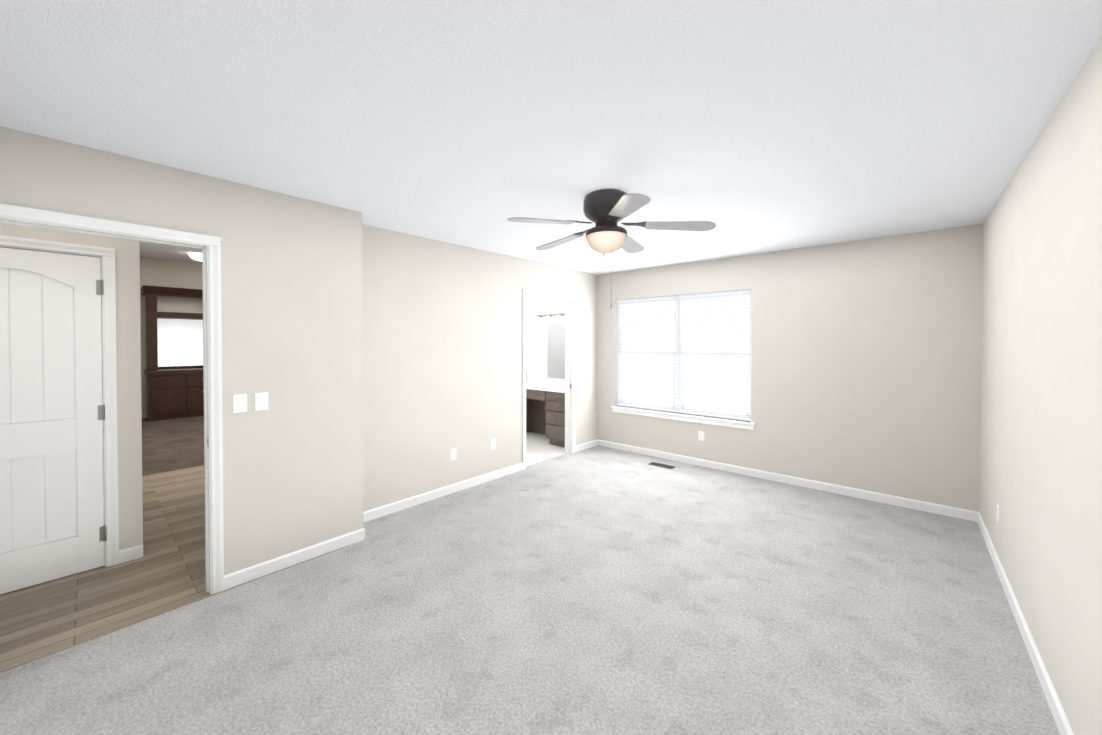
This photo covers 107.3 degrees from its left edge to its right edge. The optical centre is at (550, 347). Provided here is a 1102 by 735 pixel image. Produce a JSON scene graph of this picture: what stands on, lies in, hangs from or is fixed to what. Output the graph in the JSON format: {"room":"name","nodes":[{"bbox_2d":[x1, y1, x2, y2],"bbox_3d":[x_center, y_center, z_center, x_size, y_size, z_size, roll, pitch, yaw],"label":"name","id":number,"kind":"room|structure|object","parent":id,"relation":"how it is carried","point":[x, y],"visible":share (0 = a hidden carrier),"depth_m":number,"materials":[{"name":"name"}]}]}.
{"room":"empty bedroom","nodes":[
{"label":"empty bedroom","id":0,"kind":"room"},
{"bbox_2d":[0,223,142,549],"bbox_3d":[-3.851,0.237,1.838,0.120,2.500,2.800,1,1,41],"label":"wall","id":1,"kind":"structure","parent":0,"point":[128,354],"depth_m":2.80,"materials":[{"name":"paint"}]},
{"bbox_2d":[0,247,106,593],"bbox_3d":[-3.258,0.438,2.454,0.139,2.068,0.752,1,1,41],"label":"closet door","id":2,"kind":"structure","parent":1,"relation":"in","point":[52,418],"depth_m":2.55,"materials":[{"name":"white wood"}]},
{"bbox_2d":[0,235,118,566],"bbox_3d":[-3.286,0.408,2.471,0.138,2.143,0.871,1,1,41],"label":"trim","id":3,"kind":"structure","parent":1,"relation":"attached to","point":[109,398],"depth_m":2.73,"materials":[{"name":"white wood"}]},
{"bbox_2d":[139,241,201,263],"bbox_3d":[-4.521,-1.821,6.732,7.383,0.100,3.940,1,1,41],"label":"ceiling","id":4,"kind":"structure","parent":0,"point":[163,252],"depth_m":7.60,"materials":[{"name":"paint"}]},
{"bbox_2d":[189,253,201,260],"bbox_3d":[-6.731,-1.724,7.811,0.380,0.120,0.380,1,1,41],"label":"ceiling light","id":5,"kind":"object","parent":4,"relation":"attached to","point":[196,256],"visible":0.54,"depth_m":7.67,"materials":[{"name":"white glass"}]},
{"bbox_2d":[140,257,202,413],"bbox_3d":[-7.248,-0.200,9.150,0.120,3.200,3.700,1,1,41],"label":"wall","id":6,"kind":"structure","parent":0,"point":[164,273],"depth_m":8.23,"materials":[{"name":"paint"}]},
{"bbox_2d":[142,416,203,475],"bbox_3d":[-5.397,1.469,7.541,5.050,0.100,3.940,1,1,41],"label":"floor","id":7,"kind":"structure","parent":0,"point":[172,444],"depth_m":6.00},
{"bbox_2d":[141,285,203,421],"bbox_3d":[-7.515,0.110,8.296,0.606,2.600,1.180,1,1,41],"label":"built-in cabinet","id":8,"kind":"object","parent":7,"relation":"on","point":[173,372],"visible":0.77,"depth_m":8.19,"materials":[{"name":"brown wood"}]},
{"bbox_2d":[0,465,347,672],"bbox_3d":[-4.074,1.527,2.649,3.400,0.100,3.940,1,1,41],"label":"floor","id":9,"kind":"structure","parent":0,"point":[165,573],"depth_m":2.48,"materials":[{"name":"brown wood"}]},
{"bbox_2d":[0,126,363,574],"bbox_3d":[-2.331,0.233,2.178,0.120,2.500,2.560,1,1,41],"label":"wall","id":10,"kind":"structure","parent":0,"point":[291,292],"depth_m":2.64,"materials":[{"name":"paint"}]},
{"bbox_2d":[0,203,223,593],"bbox_3d":[-2.357,0.411,2.151,0.154,2.143,0.941,1,1,41],"label":"door frame","id":11,"kind":"structure","parent":10,"relation":"attached to","point":[209,246],"depth_m":2.42,"materials":[{"name":"white wood"}]},
{"bbox_2d":[233,394,246,412],"bbox_3d":[-1.938,0.349,2.528,0.010,0.114,0.070,1,1,41],"label":"light switch","id":12,"kind":"object","parent":10,"relation":"attached to","point":[239,403],"visible":1,"depth_m":2.52,"materials":[{"name":"white plastic"}]},
{"bbox_2d":[255,392,267,410],"bbox_3d":[-1.864,0.348,2.612,0.010,0.114,0.070,1,1,41],"label":"light switch","id":13,"kind":"object","parent":10,"relation":"attached to","point":[261,401],"visible":1,"depth_m":2.61,"materials":[{"name":"white plastic"}]},
{"bbox_2d":[224,522,364,589],"bbox_3d":[-1.711,1.433,2.795,0.013,0.085,0.862,1,1,41],"label":"baseboard","id":14,"kind":"structure","parent":10,"relation":"attached to","point":[339,542],"depth_m":2.73,"materials":[{"name":"white wood"}]},
{"bbox_2d":[362,224,596,511],"bbox_3d":[-0.538,0.203,4.670,0.120,2.500,3.550,1,1,41],"label":"wall","id":15,"kind":"structure","parent":0,"point":[442,344],"depth_m":4.00,"materials":[{"name":"paint"}]},
{"bbox_2d":[363,462,522,521],"bbox_3d":[-0.998,1.418,4.062,0.013,0.085,2.007,1,1,41],"label":"baseboard","id":16,"kind":"structure","parent":15,"relation":"attached to","point":[393,507],"depth_m":3.92,"materials":[{"name":"white wood"}]},
{"bbox_2d":[450,448,455,460],"bbox_3d":[-0.982,1.075,4.079,0.007,0.114,0.070,1,1,41],"label":"electrical outlet","id":17,"kind":"object","parent":15,"relation":"attached to","point":[452,454],"visible":1,"depth_m":4.07,"materials":[{"name":"white plastic"}]},
{"bbox_2d":[490,439,495,449],"bbox_3d":[-0.636,1.066,4.466,0.016,0.114,0.070,1,1,41],"label":"electrical outlet","id":18,"kind":"object","parent":15,"relation":"attached to","point":[492,443],"visible":1,"depth_m":4.46,"materials":[{"name":"white plastic"}]},
{"bbox_2d":[522,289,575,469],"bbox_3d":[-0.053,0.375,5.224,0.154,2.143,1.006,1,1,41],"label":"door frame","id":19,"kind":"structure","parent":15,"relation":"attached to","point":[570,373],"depth_m":5.52,"materials":[{"name":"white wood"}]},
{"bbox_2d":[576,439,598,451],"bbox_3d":[0.500,1.398,5.764,0.013,0.085,0.517,1,1,41],"label":"baseboard","id":20,"kind":"structure","parent":15,"relation":"attached to","point":[593,443],"depth_m":5.78,"materials":[{"name":"white wood"}]},
{"bbox_2d":[0,445,1059,734],"bbox_3d":[0.198,1.530,2.440,4.072,0.100,6.270,1,1,41],"label":"floor","id":21,"kind":"structure","parent":0,"point":[600,591],"depth_m":2.11,"materials":[{"name":"grey carpet"}]},
{"bbox_2d":[649,462,674,468],"bbox_3d":[1.358,1.447,4.969,0.300,0.006,0.115,1,1,41],"label":"floor vent","id":22,"kind":"object","parent":21,"relation":"in","point":[662,465],"visible":0.98,"depth_m":4.96,"materials":[{"name":"metal"}]},
{"bbox_2d":[526,432,566,465],"bbox_3d":[-1.277,1.494,5.442,2.110,0.100,3.710,1,1,41],"label":"floor","id":23,"kind":"structure","parent":0,"point":[539,447],"depth_m":5.72,"materials":[{"name":"beige tile"}]},
{"bbox_2d":[526,371,564,447],"bbox_3d":[-0.293,0.912,6.473,1.877,1.040,0.520,1,1,41],"label":"bathroom vanity","id":24,"kind":"object","parent":23,"relation":"on","point":[545,406],"visible":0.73,"depth_m":6.00,"materials":[{"name":"brown wood"}]},
{"bbox_2d":[0,0,1101,274],"bbox_3d":[-0.551,-1.066,2.069,4.749,0.100,7.770,1,1,41],"label":"ceiling","id":25,"kind":"structure","parent":0,"point":[754,126],"depth_m":1.69,"materials":[{"name":"paint"}]},
{"bbox_2d":[507,189,715,307],"bbox_3d":[0.358,-0.642,2.786,1.310,0.766,1.328,1,1,41],"label":"ceiling fan","id":26,"kind":"object","parent":25,"relation":"hanging from","point":[605,211],"visible":1,"depth_m":2.63,"materials":[{"name":"brown metal"}]},
{"bbox_2d":[526,224,982,511],"bbox_3d":[1.423,0.195,5.413,6.182,2.500,0.164,1,1,41],"label":"wall","id":27,"kind":"structure","parent":0,"point":[866,355],"depth_m":4.00,"materials":[{"name":"paint"}]},
{"bbox_2d":[535,313,564,321],"bbox_3d":[0.044,-0.473,6.429,0.880,0.120,0.119,1,1,41],"label":"sconce","id":28,"kind":"object","parent":27,"relation":"attached to","point":[549,317],"visible":0.75,"depth_m":6.48,"materials":[{"name":"silver metal"}]},
{"bbox_2d":[547,323,564,378],"bbox_3d":[0.240,0.061,6.337,0.795,0.875,0.008,1,1,41],"label":"bathroom mirror","id":29,"kind":"object","parent":27,"relation":"attached to","point":[555,351],"visible":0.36,"depth_m":6.47,"materials":[{"name":"clear glass"}]},
{"bbox_2d":[611,290,755,429],"bbox_3d":[1.618,0.127,5.203,1.899,1.589,0.170,1,1,41],"label":"bedroom window","id":30,"kind":"structure","parent":27,"relation":"in","point":[688,355],"depth_m":5.11,"materials":[{"name":"glass"}]},
{"bbox_2d":[698,431,703,440],"bbox_3d":[1.835,1.080,4.951,0.070,0.114,0.007,1,1,41],"label":"electrical outlet","id":31,"kind":"object","parent":27,"relation":"attached to","point":[701,435],"visible":1,"depth_m":4.95,"materials":[{"name":"white plastic"}]},
{"bbox_2d":[599,440,974,521],"bbox_3d":[2.120,1.410,4.700,3.850,0.085,0.013,1,1,41],"label":"baseboard","id":32,"kind":"structure","parent":27,"relation":"attached to","point":[934,508],"depth_m":4.19,"materials":[{"name":"white wood"}]},
{"bbox_2d":[980,37,1101,734],"bbox_3d":[1.629,0.246,1.059,0.120,2.500,6.110,1,1,41],"label":"wall","id":33,"kind":"structure","parent":0,"point":[1041,432],"depth_m":1.71,"materials":[{"name":"paint"}]},
{"bbox_2d":[997,504,999,522],"bbox_3d":[2.983,1.107,2.705,0.007,0.114,0.070,1,1,41],"label":"electrical outlet","id":34,"kind":"object","parent":33,"relation":"attached to","point":[998,513],"visible":1,"depth_m":2.68,"materials":[{"name":"white plastic"}]},
{"bbox_2d":[975,511,1073,734],"bbox_3d":[1.618,1.452,1.163,0.013,0.085,5.990,1,1,41],"label":"baseboard","id":35,"kind":"structure","parent":33,"relation":"attached to","point":[1062,723],"depth_m":1.95,"materials":[{"name":"white wood"}]}
]}

